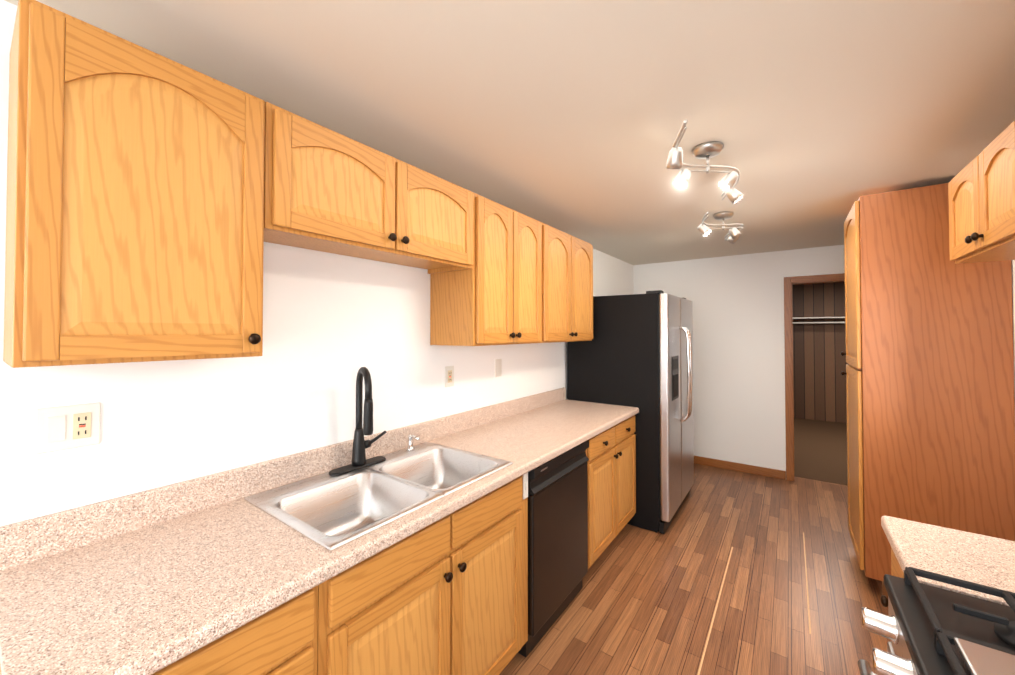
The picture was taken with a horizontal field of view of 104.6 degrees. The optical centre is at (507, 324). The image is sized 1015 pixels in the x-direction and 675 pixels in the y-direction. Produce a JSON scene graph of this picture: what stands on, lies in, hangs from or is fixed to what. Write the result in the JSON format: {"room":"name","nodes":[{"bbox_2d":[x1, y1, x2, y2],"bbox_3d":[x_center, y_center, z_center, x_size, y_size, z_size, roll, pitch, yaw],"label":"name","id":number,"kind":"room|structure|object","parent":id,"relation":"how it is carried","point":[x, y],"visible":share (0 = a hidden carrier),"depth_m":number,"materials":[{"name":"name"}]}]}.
{"room":"kitchen","nodes":[
{"label":"kitchen","id":0,"kind":"room"},
{"bbox_2d":[0,0,633,526],"bbox_3d":[-0.615,0.368,1.929,0.120,2.310,7.603,-1,-1,36],"label":"wall","id":1,"kind":"structure","parent":0,"point":[334,324],"depth_m":1.47,"materials":[{"name":"white paint"}]},
{"bbox_2d":[35,402,100,453],"bbox_3d":[-1.171,0.273,1.048,0.008,0.116,0.116,-1,-1,36],"label":"outlet","id":2,"kind":"object","parent":1,"relation":"attached to","point":[66,427],"visible":1,"depth_m":1.04,"materials":[{"name":"white plastic"}]},
{"bbox_2d":[3,0,264,367],"bbox_3d":[-0.961,-0.291,1.052,0.351,0.762,0.460,-1,-1,36],"label":"upper cabinet","id":3,"kind":"object","parent":1,"relation":"attached to","point":[135,208],"visible":1,"depth_m":0.91,"materials":[{"name":"brown wood"}]},
{"bbox_2d":[264,102,472,273],"bbox_3d":[-0.549,-0.472,1.626,0.351,0.381,0.943,-1,-1,36],"label":"upper cabinet","id":4,"kind":"object","parent":1,"relation":"attached to","point":[327,190],"visible":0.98,"depth_m":1.42,"materials":[{"name":"brown wood"}]},
{"bbox_2d":[445,366,453,386],"bbox_3d":[-0.327,0.291,2.219,0.008,0.116,0.070,-1,-1,36],"label":"electrical outlet","id":5,"kind":"object","parent":1,"relation":"attached to","point":[449,376],"visible":1,"depth_m":2.21,"materials":[{"name":"white plastic"}]},
{"bbox_2d":[430,192,541,345],"bbox_3d":[-0.085,-0.271,2.267,0.351,0.762,0.642,-1,-1,36],"label":"upper cabinet","id":6,"kind":"object","parent":1,"relation":"attached to","point":[493,296],"visible":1,"depth_m":2.07,"materials":[{"name":"brown wood"}]},
{"bbox_2d":[495,359,501,376],"bbox_3d":[-0.060,0.283,2.590,0.008,0.116,0.070,-1,-1,36],"label":"electrical outlet","id":7,"kind":"object","parent":1,"relation":"attached to","point":[498,367],"visible":1,"depth_m":2.58,"materials":[{"name":"white plastic"}]},
{"bbox_2d":[540,222,592,342],"bbox_3d":[0.332,-0.262,2.846,0.351,0.762,0.780,-1,-1,36],"label":"upper cabinet","id":8,"kind":"object","parent":1,"relation":"attached to","point":[567,287],"visible":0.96,"depth_m":2.70,"materials":[{"name":"brown wood"}]},
{"bbox_2d":[4,0,1014,264],"bbox_3d":[0.431,-0.829,1.194,2.700,0.060,7.603,-1,-1,36],"label":"ceiling","id":9,"kind":"structure","parent":0,"point":[816,118],"depth_m":1.34,"materials":[{"name":"beige paint"}]},
{"bbox_2d":[666,120,742,203],"bbox_3d":[0.888,-0.690,1.747,0.224,0.200,0.926,-1,-1,36],"label":"spotlight","id":10,"kind":"object","parent":9,"relation":"attached to","point":[708,150],"visible":1,"depth_m":1.71,"materials":[{"name":"silver metal"}]},
{"bbox_2d":[697,211,743,243],"bbox_3d":[1.503,-0.673,2.734,0.229,0.202,0.805,-1,-1,36],"label":"spotlight","id":11,"kind":"object","parent":9,"relation":"attached to","point":[734,233],"visible":1,"depth_m":2.68,"materials":[{"name":"silver metal"}]},
{"bbox_2d":[499,418,890,674],"bbox_3d":[1.867,1.558,2.275,3.720,0.060,11.100,-1,-1,36],"label":"floor","id":12,"kind":"structure","parent":0,"point":[643,601],"depth_m":2.26,"materials":[{"name":"laminate"}]},
{"bbox_2d":[0,565,355,674],"bbox_3d":[-0.831,1.071,0.983,0.617,0.874,0.554,-1,-1,36],"label":"base cabinet","id":13,"kind":"object","parent":12,"relation":"on","point":[313,632],"depth_m":0.92,"materials":[{"name":"brown wood"}]},
{"bbox_2d":[356,472,527,674],"bbox_3d":[-0.425,1.080,1.545,0.617,0.874,0.971,-1,-1,36],"label":"base cabinet","id":14,"kind":"object","parent":12,"relation":"on","point":[447,595],"depth_m":1.36,"materials":[{"name":"brown wood"}]},
{"bbox_2d":[518,440,588,656],"bbox_3d":[0.047,1.086,2.177,0.611,0.858,0.594,-1,-1,36],"label":"dishwasher","id":15,"kind":"object","parent":12,"relation":"on","point":[557,529],"visible":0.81,"depth_m":1.94,"materials":[{"name":"black metal"}]},
{"bbox_2d":[585,415,635,568],"bbox_3d":[0.472,1.100,2.790,0.617,0.874,0.879,-1,-1,36],"label":"base cabinet","id":16,"kind":"object","parent":12,"relation":"on","point":[611,465],"depth_m":2.54,"materials":[{"name":"brown wood"}]},
{"bbox_2d":[0,387,638,674],"bbox_3d":[-0.125,0.578,1.955,0.635,0.140,2.945,-1,-1,36],"label":"countertop","id":17,"kind":"structure","parent":16,"relation":"on","point":[150,581],"depth_m":1.01,"materials":[{"name":"stone"}]},
{"bbox_2d":[329,367,419,475],"bbox_3d":[-0.526,0.385,1.692,0.185,0.425,0.429,-1,-1,36],"label":"faucet","id":18,"kind":"object","parent":17,"relation":"on","point":[360,446],"visible":1,"depth_m":1.64,"materials":[{"name":"black metal"}]},
{"bbox_2d":[245,442,512,549],"bbox_3d":[-0.440,0.699,1.529,0.545,0.207,0.840,-1,-1,36],"label":"sink","id":19,"kind":"object","parent":17,"relation":"in","point":[327,510],"visible":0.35,"depth_m":1.51,"materials":[{"name":"silver metal"}]},
{"bbox_2d":[567,290,693,533],"bbox_3d":[1.137,0.644,3.434,0.898,1.805,0.910,-1,-1,36],"label":"refrigerator","id":20,"kind":"object","parent":12,"relation":"on","point":[637,351],"visible":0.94,"depth_m":3.01,"materials":[{"name":"black"}]},
{"bbox_2d":[697,547,732,674],"bbox_3d":[1.170,1.526,2.175,0.008,0.002,1.320,-1,-1,36],"label":"strip","id":21,"kind":"object","parent":12,"relation":"on","point":[703,655],"depth_m":2.03,"materials":[{"name":"brown"}]},
{"bbox_2d":[803,532,810,633],"bbox_3d":[1.842,1.530,2.417,0.007,0.002,1.200,-1,-1,36],"label":"strip","id":22,"kind":"object","parent":12,"relation":"on","point":[803,532],"depth_m":2.28,"materials":[{"name":"brown"}]},
{"bbox_2d":[880,547,903,606],"bbox_3d":[1.325,1.069,0.878,0.671,0.874,0.385,-1,-1,36],"label":"base cabinet","id":23,"kind":"object","parent":12,"relation":"on","point":[896,570],"visible":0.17,"depth_m":1.18,"materials":[{"name":"brown wood"}]},
{"bbox_2d":[881,516,1014,605],"bbox_3d":[1.329,0.561,0.883,0.660,0.139,0.393,-1,-1,36],"label":"countertop","id":24,"kind":"structure","parent":23,"relation":"on","point":[989,561],"depth_m":1.01,"materials":[{"name":"stone"}]},
{"bbox_2d":[841,183,1014,597],"bbox_3d":[2.412,0.394,2.339,0.603,2.270,0.610,-1,-1,36],"label":"pantry cabinet","id":25,"kind":"object","parent":12,"relation":"on","point":[930,402],"visible":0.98,"depth_m":2.10,"materials":[{"name":"red wood"}]},
{"bbox_2d":[857,567,1014,674],"bbox_3d":[0.938,0.941,0.439,0.749,1.115,0.758,-1,-1,36],"label":"gas range","id":26,"kind":"object","parent":12,"relation":"on","point":[925,629],"visible":1,"depth_m":0.76,"materials":[{"name":"black metal"}]},
{"bbox_2d":[633,245,844,470],"bbox_3d":[2.596,0.404,4.177,2.460,2.310,0.120,-1,-1,36],"label":"wall","id":27,"kind":"structure","parent":0,"point":[738,366],"depth_m":4.19,"materials":[{"name":"white paint"}]},
{"bbox_2d":[694,456,785,479],"bbox_3d":[2.176,1.518,4.379,1.521,0.088,0.012,-1,-1,36],"label":"baseboard","id":28,"kind":"structure","parent":27,"relation":"attached to","point":[755,470],"depth_m":4.15,"materials":[{"name":"brown wood"}]},
{"bbox_2d":[784,273,844,480],"bbox_3d":[3.192,0.533,3.737,0.894,2.037,0.140,-1,-1,36],"label":"door frame","id":29,"kind":"structure","parent":27,"relation":"attached to","point":[789,282],"depth_m":3.92,"materials":[{"name":"brown wood"}]},
{"bbox_2d":[792,282,848,422],"bbox_3d":[5.370,0.442,6.537,3.000,2.310,0.120,-1,-1,36],"label":"wall","id":30,"kind":"structure","parent":0,"point":[820,363],"depth_m":6.57,"materials":[{"name":"brown wood"}]},
{"bbox_2d":[793,317,844,323],"bbox_3d":[5.229,-0.074,6.350,2.200,0.104,0.359,-1,-1,36],"label":"shelf","id":31,"kind":"object","parent":30,"relation":"attached to","point":[817,318],"visible":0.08,"depth_m":6.40,"materials":[{"name":"white plastic"}]},
{"bbox_2d":[1012,260,1014,401],"bbox_3d":[1.478,0.343,0.420,0.120,2.310,7.603,-1,-1,36],"label":"wall","id":32,"kind":"structure","parent":0,"point":[1013,282],"depth_m":1.92,"materials":[{"name":"white paint"}]},
{"bbox_2d":[948,131,1014,263],"bbox_3d":[1.897,-0.474,1.382,0.302,0.386,0.769,-1,-1,36],"label":"upper cabinet","id":33,"kind":"object","parent":32,"relation":"attached to","point":[981,191],"depth_m":1.49,"materials":[{"name":"brown wood"}]},
{"bbox_2d":[1004,121,1014,240],"bbox_3d":[1.507,-0.483,0.841,0.302,0.386,0.779,-1,-1,36],"label":"upper cabinet","id":34,"kind":"object","parent":32,"relation":"attached to","point":[1009,133],"depth_m":1.28,"materials":[{"name":"brown wood"}]}
]}

